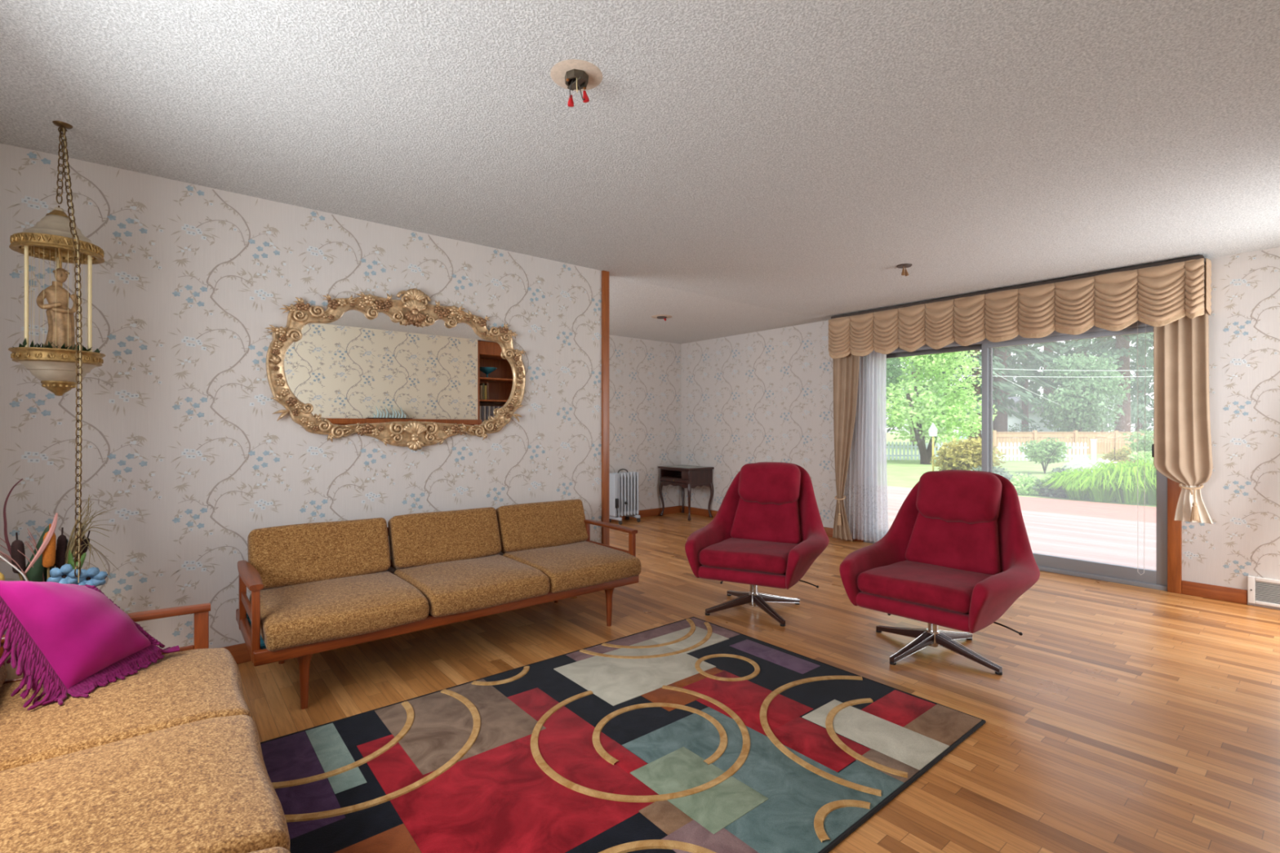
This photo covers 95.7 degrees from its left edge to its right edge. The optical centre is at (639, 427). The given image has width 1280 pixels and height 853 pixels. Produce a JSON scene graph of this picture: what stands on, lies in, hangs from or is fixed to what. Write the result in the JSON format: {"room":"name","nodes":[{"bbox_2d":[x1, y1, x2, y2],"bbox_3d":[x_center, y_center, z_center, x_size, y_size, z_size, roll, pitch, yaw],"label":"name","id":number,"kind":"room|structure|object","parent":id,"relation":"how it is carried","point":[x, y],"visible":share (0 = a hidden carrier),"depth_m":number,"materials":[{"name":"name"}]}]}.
{"room":"living room","nodes":[
{"label":"living room","id":0,"kind":"room"},
{"bbox_2d":[0,142,601,648],"bbox_3d":[-1.652,0.002,3.446,3.495,2.440,0.123,0,0,-40],"label":"wall","id":1,"kind":"structure","parent":0,"point":[182,436],"depth_m":2.95,"materials":[{"name":"paper"}]},
{"bbox_2d":[220,642,251,664],"bbox_3d":[-1.569,1.172,3.428,3.300,0.100,0.014,0,0,-40],"label":"baseboard","id":2,"kind":"structure","parent":1,"relation":"attached to","point":[240,652],"depth_m":3.00,"materials":[{"name":"brown wood"}]},
{"bbox_2d":[266,288,525,450],"bbox_3d":[-1.382,-0.356,3.544,1.540,0.989,0.068,0,0,-40],"label":"wall mirror","id":3,"kind":"object","parent":1,"relation":"attached to","point":[411,372],"visible":1,"depth_m":3.49,"materials":[{"name":"gold metal"}]},
{"bbox_2d":[284,309,513,425],"bbox_3d":[-1.397,-0.353,3.563,1.378,0.679,0.001,0,0,-40],"label":"mirror glass","id":4,"kind":"object","parent":3,"relation":"attached to","point":[355,368],"depth_m":3.50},
{"bbox_2d":[601,270,608,545],"bbox_3d":[-0.312,0.002,4.551,0.062,2.440,0.160,0,0,-40],"label":"trim","id":5,"kind":"structure","parent":1,"relation":"attached to","point":[605,274],"depth_m":4.48,"materials":[{"name":"brown wood"}]},
{"bbox_2d":[0,0,1279,343],"bbox_3d":[0.306,-1.268,3.654,6.780,0.100,7.250,0,0,-40],"label":"ceiling","id":6,"kind":"structure","parent":0,"point":[732,167],"depth_m":2.35,"materials":[{"name":"white paint"}]},
{"bbox_2d":[8,120,105,582],"bbox_3d":[-2.327,-0.308,2.320,0.275,1.820,0.275,0,0,-17],"label":"lamp","id":7,"kind":"object","parent":6,"relation":"hanging from","point":[60,367],"visible":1,"depth_m":2.28,"materials":[{"name":"gold ceramic"}]},
{"bbox_2d":[550,59,602,106],"bbox_3d":[-0.219,-1.172,2.003,0.180,0.092,0.180,0,0,-40],"label":"junction box","id":8,"kind":"object","parent":6,"relation":"attached to","point":[577,75],"visible":1,"depth_m":1.99,"materials":[{"name":"paint"}]},
{"bbox_2d":[651,314,671,320],"bbox_3d":[0.238,-1.200,6.339,0.230,0.037,0.230,0,0,-40],"label":"junction box","id":9,"kind":"object","parent":6,"relation":"attached to","point":[662,316],"visible":1,"depth_m":6.30,"materials":[{"name":"paint"}]},
{"bbox_2d":[896,263,912,275],"bbox_3d":[1.981,-1.180,4.341,0.110,0.076,0.110,0,0,-40],"label":"junction box","id":10,"kind":"object","parent":6,"relation":"attached to","point":[903,266],"visible":1,"depth_m":4.33,"materials":[{"name":"brown"}]},
{"bbox_2d":[608,334,680,510],"bbox_3d":[-1.342,0.002,6.895,4.900,2.440,0.152,0,0,-40],"label":"wall","id":11,"kind":"structure","parent":0,"point":[645,375],"depth_m":7.97,"materials":[{"name":"paper"}]},
{"bbox_2d":[611,505,681,521],"bbox_3d":[-1.252,1.172,6.864,4.800,0.100,0.014,0,0,-40],"label":"baseboard","id":12,"kind":"structure","parent":11,"relation":"attached to","point":[674,509],"depth_m":8.07,"materials":[{"name":"brown wood"}]},
{"bbox_2d":[237,512,1279,852],"bbox_3d":[0.294,1.272,3.644,6.750,0.100,7.250,0,0,-40],"label":"floor","id":13,"kind":"structure","parent":0,"point":[1121,718],"depth_m":2.78,"materials":[{"name":"brown wood"}]},
{"bbox_2d":[0,478,119,680],"bbox_3d":[-2.422,0.713,2.384,0.404,1.019,0.260,0,0,-40],"label":"floral arrangement","id":14,"kind":"object","parent":13,"relation":"on","point":[40,566],"visible":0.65,"depth_m":2.34,"materials":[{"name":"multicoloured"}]},
{"bbox_2d":[0,603,290,852],"bbox_3d":[-1.185,0.861,1.144,0.788,0.727,2.061,0,0,-40],"label":"sofa","id":15,"kind":"object","parent":13,"relation":"on","point":[166,757],"visible":0.88,"depth_m":1.35,"materials":[{"name":"brown fabric"}]},
{"bbox_2d":[0,664,7,688],"bbox_3d":[-1.830,0.656,1.501,0.193,0.312,0.646,0,0,-40],"label":"cushion","id":16,"kind":"object","parent":15,"relation":"on","point":[3,673],"depth_m":1.76,"materials":[{"name":"brown fabric"}]},
{"bbox_2d":[0,580,179,711],"bbox_3d":[-1.712,0.598,1.789,0.256,0.357,0.447,0,0,0],"label":"fringed pillow","id":17,"kind":"object","parent":15,"relation":"on","point":[69,637],"visible":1,"depth_m":1.70,"materials":[{"name":"fabric"}]},
{"bbox_2d":[0,648,252,771],"bbox_3d":[-1.567,0.853,1.716,0.649,0.155,0.664,0,0,-40],"label":"seat cushion","id":18,"kind":"object","parent":15,"relation":"on","point":[185,686],"depth_m":1.63,"materials":[{"name":"brown fabric"}]},
{"bbox_2d":[0,715,289,852],"bbox_3d":[-1.149,0.853,1.209,0.649,0.156,0.662,0,0,-40],"label":"seat cushion","id":19,"kind":"object","parent":15,"relation":"on","point":[202,784],"depth_m":1.23,"materials":[{"name":"brown fabric"}]},
{"bbox_2d":[248,846,290,852],"bbox_3d":[-0.724,0.855,0.695,0.649,0.156,0.672,0,0,-40],"label":"seat cushion","id":20,"kind":"object","parent":15,"relation":"on","point":[251,849],"depth_m":1.11,"materials":[{"name":"brown fabric"}]},
{"bbox_2d":[235,498,641,709],"bbox_3d":[-1.006,0.861,3.254,2.061,0.727,0.788,0,0,-40],"label":"sofa","id":21,"kind":"object","parent":13,"relation":"on","point":[315,587],"visible":1,"depth_m":3.05,"materials":[{"name":"brown fabric"}]},
{"bbox_2d":[247,517,391,589],"bbox_3d":[-1.674,0.655,3.056,0.653,0.314,0.192,0,0,-40],"label":"cushion","id":22,"kind":"object","parent":21,"relation":"on","point":[287,556],"depth_m":2.99,"materials":[{"name":"brown fabric"}]},
{"bbox_2d":[249,570,429,651],"bbox_3d":[-1.456,0.855,2.794,0.672,0.156,0.649,0,0,-40],"label":"seat cushion","id":23,"kind":"object","parent":21,"relation":"on","point":[309,614],"depth_m":2.63,"materials":[{"name":"brown fabric"}]},
{"bbox_2d":[387,506,501,569],"bbox_3d":[-1.159,0.656,3.481,0.648,0.315,0.190,0,0,-40],"label":"cushion","id":24,"kind":"object","parent":21,"relation":"on","point":[416,540],"depth_m":3.41,"materials":[{"name":"brown fabric"}]},
{"bbox_2d":[394,554,550,617],"bbox_3d":[-0.942,0.853,3.219,0.662,0.156,0.649,0,0,-40],"label":"seat cushion","id":25,"kind":"object","parent":21,"relation":"on","point":[464,585],"depth_m":3.07,"materials":[{"name":"brown fabric"}]},
{"bbox_2d":[495,498,588,553],"bbox_3d":[-0.650,0.656,3.900,0.646,0.312,0.193,0,0,-40],"label":"cushion","id":26,"kind":"object","parent":21,"relation":"on","point":[522,527],"depth_m":3.83,"materials":[{"name":"brown fabric"}]},
{"bbox_2d":[502,541,641,593],"bbox_3d":[-0.434,0.853,3.637,0.664,0.155,0.649,0,0,-40],"label":"seat cushion","id":27,"kind":"object","parent":21,"relation":"on","point":[568,566],"depth_m":3.48,"materials":[{"name":"brown fabric"}]},
{"bbox_2d":[260,616,986,852],"bbox_3d":[-0.044,1.212,2.290,2.414,0.020,1.712,0,0,-40],"label":"area rug","id":28,"kind":"object","parent":13,"relation":"on","point":[692,735],"visible":0.98,"depth_m":2.12,"materials":[{"name":"multicoloured carpet"}]},
{"bbox_2d":[608,468,640,524],"bbox_3d":[-0.214,0.874,7.509,0.413,0.696,0.281,0,0,-40],"label":"radiator","id":29,"kind":"object","parent":13,"relation":"on","point":[623,486],"visible":0.98,"depth_m":7.44,"materials":[{"name":"white metal"}]},
{"bbox_2d":[657,464,714,520],"bbox_3d":[0.633,0.876,7.987,0.483,0.692,0.620,0,0,-40],"label":"side table","id":30,"kind":"object","parent":13,"relation":"on","point":[689,477],"visible":1,"depth_m":7.84,"materials":[{"name":"brown wood"}]},
{"bbox_2d":[684,462,829,626],"bbox_3d":[0.796,0.733,3.887,0.895,0.978,0.890,0,0,28],"label":"swivel armchair","id":31,"kind":"object","parent":13,"relation":"on","point":[767,530],"visible":1,"depth_m":3.93,"materials":[{"name":"fabric"}]},
{"bbox_2d":[698,537,798,574],"bbox_3d":[0.744,0.828,3.787,0.566,0.136,0.600,0,0,28],"label":"seat cushion","id":32,"kind":"object","parent":31,"relation":"on","point":[717,556],"depth_m":3.60,"materials":[{"name":"red fabric"}]},
{"bbox_2d":[730,497,800,543],"bbox_3d":[0.913,0.562,4.111,0.491,0.499,0.268,0,0,27],"label":"cushion","id":33,"kind":"object","parent":31,"relation":"on","point":[765,519],"depth_m":4.04,"materials":[{"name":"fabric"}]},
{"bbox_2d":[737,462,800,505],"bbox_3d":[0.916,0.392,4.118,0.432,0.296,0.187,0,0,27],"label":"cushion","id":34,"kind":"object","parent":31,"relation":"on","point":[767,483],"depth_m":4.06,"materials":[{"name":"fabric"}]},
{"bbox_2d":[839,470,1039,675],"bbox_3d":[1.629,0.733,3.149,0.890,0.978,0.895,0,0,-43],"label":"swivel armchair","id":35,"kind":"object","parent":13,"relation":"on","point":[957,553],"visible":1,"depth_m":3.13,"materials":[{"name":"fabric"}]},
{"bbox_2d":[857,560,993,613],"bbox_3d":[1.545,0.828,3.073,0.600,0.136,0.566,0,0,-43],"label":"seat cushion","id":36,"kind":"object","parent":35,"relation":"on","point":[910,586],"depth_m":2.96,"materials":[{"name":"red fabric"}]},
{"bbox_2d":[904,511,1000,574],"bbox_3d":[1.815,0.562,3.320,0.268,0.499,0.491,0,0,-43],"label":"cushion","id":37,"kind":"object","parent":35,"relation":"on","point":[965,541],"depth_m":3.25,"materials":[{"name":"fabric"}]},
{"bbox_2d":[915,470,1001,524],"bbox_3d":[1.821,0.392,3.325,0.187,0.296,0.432,0,0,-43],"label":"cushion","id":38,"kind":"object","parent":35,"relation":"on","point":[950,496],"depth_m":3.27,"materials":[{"name":"fabric"}]},
{"bbox_2d":[680,247,1279,609],"bbox_3d":[2.863,0.002,5.762,0.152,2.440,7.250,0,0,-40],"label":"wall","id":39,"kind":"structure","parent":0,"point":[762,396],"depth_m":4.21,"materials":[{"name":"paper"}]},
{"bbox_2d":[680,506,856,541],"bbox_3d":[1.472,1.172,7.322,0.014,0.100,2.746,0,0,-40],"label":"baseboard","id":40,"kind":"structure","parent":39,"relation":"attached to","point":[696,511],"depth_m":8.01,"materials":[{"name":"brown wood"}]},
{"bbox_2d":[863,320,1167,591],"bbox_3d":[3.208,0.192,5.285,0.145,2.060,2.475,0,0,-40],"label":"door","id":41,"kind":"structure","parent":39,"relation":"in","point":[1150,579],"depth_m":4.75,"materials":[{"name":"silver metal"}]},
{"bbox_2d":[856,477,1182,594],"bbox_3d":[3.204,0.162,5.295,0.120,2.120,2.585,0,0,-40],"label":"trim","id":42,"kind":"structure","parent":39,"relation":"attached to","point":[1174,528],"depth_m":4.29,"materials":[{"name":"brown wood"}]},
{"bbox_2d":[827,255,1211,359],"bbox_3d":[3.043,-0.969,5.202,0.266,0.478,2.981,0,0,-40],"label":"swag valance","id":43,"kind":"object","parent":39,"relation":"attached to","point":[1160,294],"visible":1,"depth_m":4.75,"materials":[{"name":"brown fabric"}]},
{"bbox_2d":[832,353,859,541],"bbox_3d":[2.204,0.027,6.199,0.105,2.350,0.353,0,0,-35],"label":"drape","id":44,"kind":"object","parent":43,"relation":"hanging from","point":[845,370],"visible":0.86,"depth_m":6.25,"materials":[{"name":"beige fabric"}]},
{"bbox_2d":[844,321,888,542],"bbox_3d":[2.448,0.021,6.054,0.062,2.341,0.724,0,0,-40],"label":"sheer curtain","id":45,"kind":"object","parent":43,"relation":"hanging from","point":[865,502],"visible":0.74,"depth_m":6.11,"materials":[{"name":"white fabric"}]},
{"bbox_2d":[1137,320,1146,574],"bbox_3d":[3.828,-0.017,4.419,0.003,2.282,0.053,0,0,-40],"label":"pull cord","id":46,"kind":"object","parent":43,"relation":"hanging from","point":[1137,321],"visible":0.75,"depth_m":4.44,"materials":[{"name":"white fabric"}]},
{"bbox_2d":[1153,264,1213,524],"bbox_3d":[3.912,-0.238,4.178,0.100,1.820,0.309,0,0,-26],"label":"drape","id":47,"kind":"object","parent":43,"relation":"hanging from","point":[1182,437],"visible":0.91,"depth_m":4.17,"materials":[{"name":"beige fabric"}]},
{"bbox_2d":[1247,575,1279,608],"bbox_3d":[4.317,1.114,3.862,0.026,0.184,0.368,0,0,-40],"label":"air vent","id":48,"kind":"object","parent":39,"relation":"in","point":[1260,591],"visible":1,"depth_m":3.94,"materials":[{"name":"white metal"}]},
{"bbox_2d":[1181,580,1247,604],"bbox_3d":[4.325,1.172,3.860,0.014,0.100,1.055,0,0,-40],"label":"baseboard","id":49,"kind":"structure","parent":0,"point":[1188,588],"depth_m":4.13,"materials":[{"name":"brown wood"}]},
{"label":"outside","id":50,"kind":"structure","parent":0,"visible":0},
{"bbox_2d":[886,432,1155,506],"bbox_3d":[51.308,1.442,68.214,154.040,0.200,220.000,0,0,-39],"label":"ground","id":51,"kind":"structure","parent":50,"point":[901,473],"depth_m":19.38,"materials":[{"name":"green plant"}]},
{"bbox_2d":[886,356,916,414],"bbox_3d":[9.651,-2.300,25.269,4.598,7.319,5.400,0,0,31],"label":"tree","id":52,"kind":"object","parent":51,"relation":"on","point":[891,371],"visible":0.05,"depth_m":23.96,"materials":[{"name":"green plant"}]},
{"bbox_2d":[886,441,947,459],"bbox_3d":[10.940,0.917,23.518,3.427,0.750,0.064,0,0,0],"label":"picket fence","id":53,"kind":"object","parent":51,"relation":"on","point":[888,446],"visible":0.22,"depth_m":23.49,"materials":[{"name":"white wood"}]},
{"bbox_2d":[928,423,937,471],"bbox_3d":[8.600,0.592,17.000,0.218,1.500,0.218,0,0,18],"label":"post","id":54,"kind":"object","parent":51,"relation":"on","point":[932,430],"visible":0.96,"depth_m":16.97,"materials":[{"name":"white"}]},
{"bbox_2d":[886,352,982,445],"bbox_3d":[19.175,-7.345,40.065,10.118,18.626,8.167,0,0,-11],"label":"conifer tree","id":55,"kind":"object","parent":51,"relation":"on","point":[889,428],"visible":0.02,"depth_m":39.75,"materials":[{"name":"green plant"}]},
{"bbox_2d":[886,350,997,464],"bbox_3d":[10.778,-1.747,21.519,4.336,6.243,4.820,0,0,9],"label":"tree","id":56,"kind":"object","parent":51,"relation":"on","point":[911,403],"visible":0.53,"depth_m":21.02,"materials":[{"name":"green plant"}]},
{"bbox_2d":[929,435,1006,471],"bbox_3d":[9.234,0.810,16.270,1.892,1.170,1.657,0,0,13],"label":"rhododendron","id":57,"kind":"object","parent":51,"relation":"on","point":[966,455],"visible":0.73,"depth_m":16.02,"materials":[{"name":"yellow plant"}]},
{"bbox_2d":[970,465,1010,475],"bbox_3d":[8.950,1.172,14.963,1.000,0.473,0.917,0,0,-40],"label":"perennials","id":58,"kind":"object","parent":51,"relation":"on","point":[1000,471],"visible":0.2,"depth_m":14.84,"materials":[{"name":"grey plant"}]},
{"bbox_2d":[937,345,1043,436],"bbox_3d":[37.606,-9.658,60.645,11.780,22.000,9.780,0,0,29],"label":"conifer tree","id":59,"kind":"object","parent":51,"relation":"on","point":[1009,354],"visible":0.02,"depth_m":59.64,"materials":[{"name":"green plant"}]},
{"bbox_2d":[927,344,1055,439],"bbox_3d":[19.876,-6.158,34.002,6.939,15.000,8.373,0,0,-2],"label":"conifer tree","id":60,"kind":"object","parent":51,"relation":"on","point":[1007,402],"visible":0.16,"depth_m":32.86,"materials":[{"name":"green plant"}]},
{"bbox_2d":[943,342,1075,431],"bbox_3d":[22.149,-7.158,36.143,8.081,17.000,7.620,0,0,-40],"label":"conifer tree","id":61,"kind":"object","parent":51,"relation":"on","point":[1000,422],"visible":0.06,"depth_m":35.66,"materials":[{"name":"green plant"}]},
{"bbox_2d":[958,395,1060,441],"bbox_3d":[31.870,-0.658,49.999,6.600,4.000,5.600,0,0,0],"label":"house","id":62,"kind":"structure","parent":51,"relation":"on","point":[1011,420],"depth_m":47.49,"materials":[{"name":"white"}]},
{"bbox_2d":[993,471,1034,489],"bbox_3d":[7.822,1.173,12.384,0.961,0.483,0.934,0,0,-40],"label":"perennials","id":63,"kind":"object","parent":51,"relation":"on","point":[1004,474],"visible":0.08,"depth_m":12.21,"materials":[{"name":"grey plant"}]},
{"bbox_2d":[887,485,1155,570],"bbox_3d":[6.327,1.317,6.835,6.540,0.050,14.500,0,0,-40],"label":"deck","id":64,"kind":"object","parent":51,"relation":"on","point":[1104,540],"visible":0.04,"depth_m":6.88,"materials":[{"name":"wood"}]},
{"bbox_2d":[1008,422,1044,431],"bbox_3d":[24.143,0.494,37.036,3.408,1.628,1.568,0,0,-1],"label":"hedge","id":65,"kind":"object","parent":51,"relation":"on","point":[1015,424],"visible":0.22,"depth_m":36.90,"materials":[{"name":"green plant"}]},
{"bbox_2d":[980,342,1072,431],"bbox_3d":[26.650,-7.658,39.963,6.255,18.000,6.809,0,0,-40],"label":"conifer tree","id":66,"kind":"object","parent":51,"relation":"on","point":[1024,407],"visible":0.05,"depth_m":39.83,"materials":[{"name":"green plant"}]},
{"bbox_2d":[1009,473,1051,495],"bbox_3d":[7.871,1.169,11.723,0.800,0.505,0.790,0,0,4],"label":"perennials","id":67,"kind":"object","parent":51,"relation":"on","point":[1024,485],"visible":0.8,"depth_m":11.58,"materials":[{"name":"green plant"}]},
{"bbox_2d":[996,442,1088,460],"bbox_3d":[16.008,0.927,23.018,3.654,0.730,0.062,0,0,0],"label":"picket fence","id":68,"kind":"object","parent":51,"relation":"on","point":[1003,447],"visible":0.63,"depth_m":22.99,"materials":[{"name":"white wood"}]},
{"bbox_2d":[1018,437,1072,473],"bbox_3d":[11.865,0.808,17.002,1.381,1.073,1.220,0,0,-40],"label":"flowering shrub","id":69,"kind":"object","parent":51,"relation":"on","point":[1043,452],"visible":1,"depth_m":16.87,"materials":[{"name":"green plant"}]},
{"bbox_2d":[1031,477,1066,497],"bbox_3d":[8.188,1.168,11.297,0.794,0.510,0.754,0,0,-27],"label":"perennials","id":70,"kind":"object","parent":51,"relation":"on","point":[1058,491],"visible":0.55,"depth_m":11.23,"materials":[{"name":"grey plant"}]},
{"bbox_2d":[1007,342,1110,428],"bbox_3d":[36.240,-9.658,51.586,9.136,22.000,10.233,0,0,23],"label":"conifer tree","id":71,"kind":"object","parent":51,"relation":"on","point":[1047,392],"visible":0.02,"depth_m":51.78,"materials":[{"name":"green plant"}]},
{"bbox_2d":[1048,465,1071,479],"bbox_3d":[10.502,1.161,14.203,0.795,0.495,0.973,0,0,20],"label":"perennials","id":72,"kind":"object","parent":51,"relation":"on","point":[1056,469],"visible":0.12,"depth_m":14.11,"materials":[{"name":"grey plant"}]},
{"bbox_2d":[992,430,1153,453],"bbox_3d":[22.739,0.732,29.999,8.937,1.220,0.160,0,0,0],"label":"fence","id":73,"kind":"object","parent":51,"relation":"on","point":[1106,441],"visible":0.44,"depth_m":29.98,"materials":[{"name":"beige wood"}]},
{"bbox_2d":[1031,471,1118,500],"bbox_3d":[8.286,1.090,10.934,1.538,0.503,1.480,0,0,-40],"label":"clump","id":74,"kind":"object","parent":51,"relation":"on","point":[1073,493],"visible":0.57,"depth_m":10.79,"materials":[{"name":"green plant"}]},
{"bbox_2d":[1028,351,1135,431],"bbox_3d":[25.062,-1.529,32.641,4.942,5.780,5.326,0,0,12],"label":"tree","id":75,"kind":"object","parent":51,"relation":"on","point":[1088,380],"visible":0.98,"depth_m":31.61,"materials":[{"name":"green plant"}]},
{"bbox_2d":[1018,337,1153,431],"bbox_3d":[33.582,-8.658,44.197,8.786,20.000,8.565,0,0,-2],"label":"conifer tree","id":76,"kind":"object","parent":51,"relation":"on","point":[1095,352],"visible":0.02,"depth_m":43.60,"materials":[{"name":"green plant"}]},
{"bbox_2d":[1017,496,1155,523],"bbox_3d":[9.410,1.319,6.655,2.168,0.045,10.300,0,0,-40],"label":"deck border","id":77,"kind":"object","parent":51,"relation":"on","point":[1085,508],"depth_m":9.28,"materials":[{"name":"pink wood"}]},
{"bbox_2d":[1062,457,1117,472],"bbox_3d":[10.562,1.007,13.551,0.941,0.662,1.241,0,0,5],"label":"bush","id":78,"kind":"object","parent":51,"relation":"on","point":[1077,462],"visible":0.3,"depth_m":13.61,"materials":[{"name":"white plant"}]},
{"bbox_2d":[1090,439,1097,461],"bbox_3d":[17.858,0.892,22.799,0.180,0.900,0.180,0,0,-40],"label":"gate post","id":79,"kind":"object","parent":51,"relation":"on","point":[1093,441],"visible":0.77,"depth_m":22.75,"materials":[{"name":"white wood"}]},
{"bbox_2d":[1045,332,1153,431],"bbox_3d":[29.359,-7.158,35.313,8.348,17.000,7.297,0,0,10],"label":"conifer tree","id":80,"kind":"object","parent":51,"relation":"on","point":[1120,345],"visible":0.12,"depth_m":34.69,"materials":[{"name":"green plant"}]},
{"bbox_2d":[1053,466,1151,502],"bbox_3d":[8.481,1.042,10.702,1.718,0.600,1.662,0,0,-40],"label":"clump","id":81,"kind":"object","parent":51,"relation":"on","point":[1103,495],"visible":0.7,"depth_m":10.45,"materials":[{"name":"green plant"}]},
{"bbox_2d":[1057,337,1153,431],"bbox_3d":[44.864,-9.449,56.111,12.515,22.418,10.288,0,0,-40],"label":"conifer tree","id":82,"kind":"object","parent":51,"relation":"on","point":[1131,356],"visible":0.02,"depth_m":55.40,"materials":[{"name":"green plant"}]},
{"bbox_2d":[1075,461,1155,504],"bbox_3d":[8.772,0.982,10.412,1.827,0.720,1.768,0,0,-40],"label":"clump","id":83,"kind":"object","parent":51,"relation":"on","point":[1122,496],"visible":0.65,"depth_m":10.17,"materials":[{"name":"green plant"}]},
{"bbox_2d":[1099,445,1135,465],"bbox_3d":[12.395,0.902,15.010,0.825,0.891,0.851,0,0,24],"label":"shrub","id":84,"kind":"object","parent":51,"relation":"on","point":[1118,456],"visible":0.4,"depth_m":14.94,"materials":[{"name":"yellow plant"}]},
{"bbox_2d":[1088,333,1153,431],"bbox_3d":[49.999,-9.537,57.480,12.080,22.241,12.154,0,0,-39],"label":"conifer tree","id":85,"kind":"object","parent":51,"relation":"on","point":[1140,425],"visible":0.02,"depth_m":57.71,"materials":[{"name":"green plant"}]},
{"bbox_2d":[1093,332,1153,431],"bbox_3d":[36.130,-8.103,40.557,8.928,19.110,9.258,0,0,4],"label":"conifer tree","id":86,"kind":"object","parent":51,"relation":"on","point":[1144,385],"visible":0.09,"depth_m":39.53,"materials":[{"name":"green plant"}]},
{"bbox_2d":[1105,459,1155,505],"bbox_3d":[9.078,0.959,10.255,1.632,0.765,1.646,0,0,-40],"label":"clump","id":87,"kind":"object","parent":51,"relation":"on","point":[1151,498],"visible":0.19,"depth_m":10.10,"materials":[{"name":"green plant"}]},
{"bbox_2d":[1121,428,1153,461],"bbox_3d":[14.126,0.679,16.035,1.557,1.353,1.514,0,0,-40],"label":"shrub","id":88,"kind":"object","parent":51,"relation":"on","point":[1149,433],"visible":0.24,"depth_m":15.93,"materials":[{"name":"green plant"}]},
{"bbox_2d":[1127,450,1153,463],"bbox_3d":[11.469,0.907,13.173,0.798,0.795,0.641,0,0,-20],"label":"shrub","id":89,"kind":"object","parent":51,"relation":"on","point":[1140,454],"visible":0.17,"depth_m":13.16,"materials":[{"name":"green plant"}]},
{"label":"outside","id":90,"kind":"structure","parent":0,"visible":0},
{"bbox_2d":[955,367,1153,370],"bbox_3d":[20.654,-2.876,27.998,13.490,0.231,0.026,0,0,0],"label":"power line","id":91,"kind":"object","parent":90,"point":[956,367],"visible":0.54,"depth_m":27.99,"materials":[{"name":"white"}]},
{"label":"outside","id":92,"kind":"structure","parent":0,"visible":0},
{"bbox_2d":[953,374,1153,377],"bbox_3d":[21.023,-2.565,28.498,13.731,0.153,0.026,0,0,0],"label":"power line","id":93,"kind":"object","parent":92,"point":[953,375],"visible":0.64,"depth_m":28.49,"materials":[{"name":"white"}]},
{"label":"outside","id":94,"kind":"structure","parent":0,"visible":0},
{"bbox_2d":[977,364,1061,405],"bbox_3d":[20.470,-1.878,29.998,11.577,2.426,0.025,0,0,-31],"label":"power line","id":95,"kind":"object","parent":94,"point":[977,364],"visible":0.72,"depth_m":29.30,"materials":[{"name":"white"}]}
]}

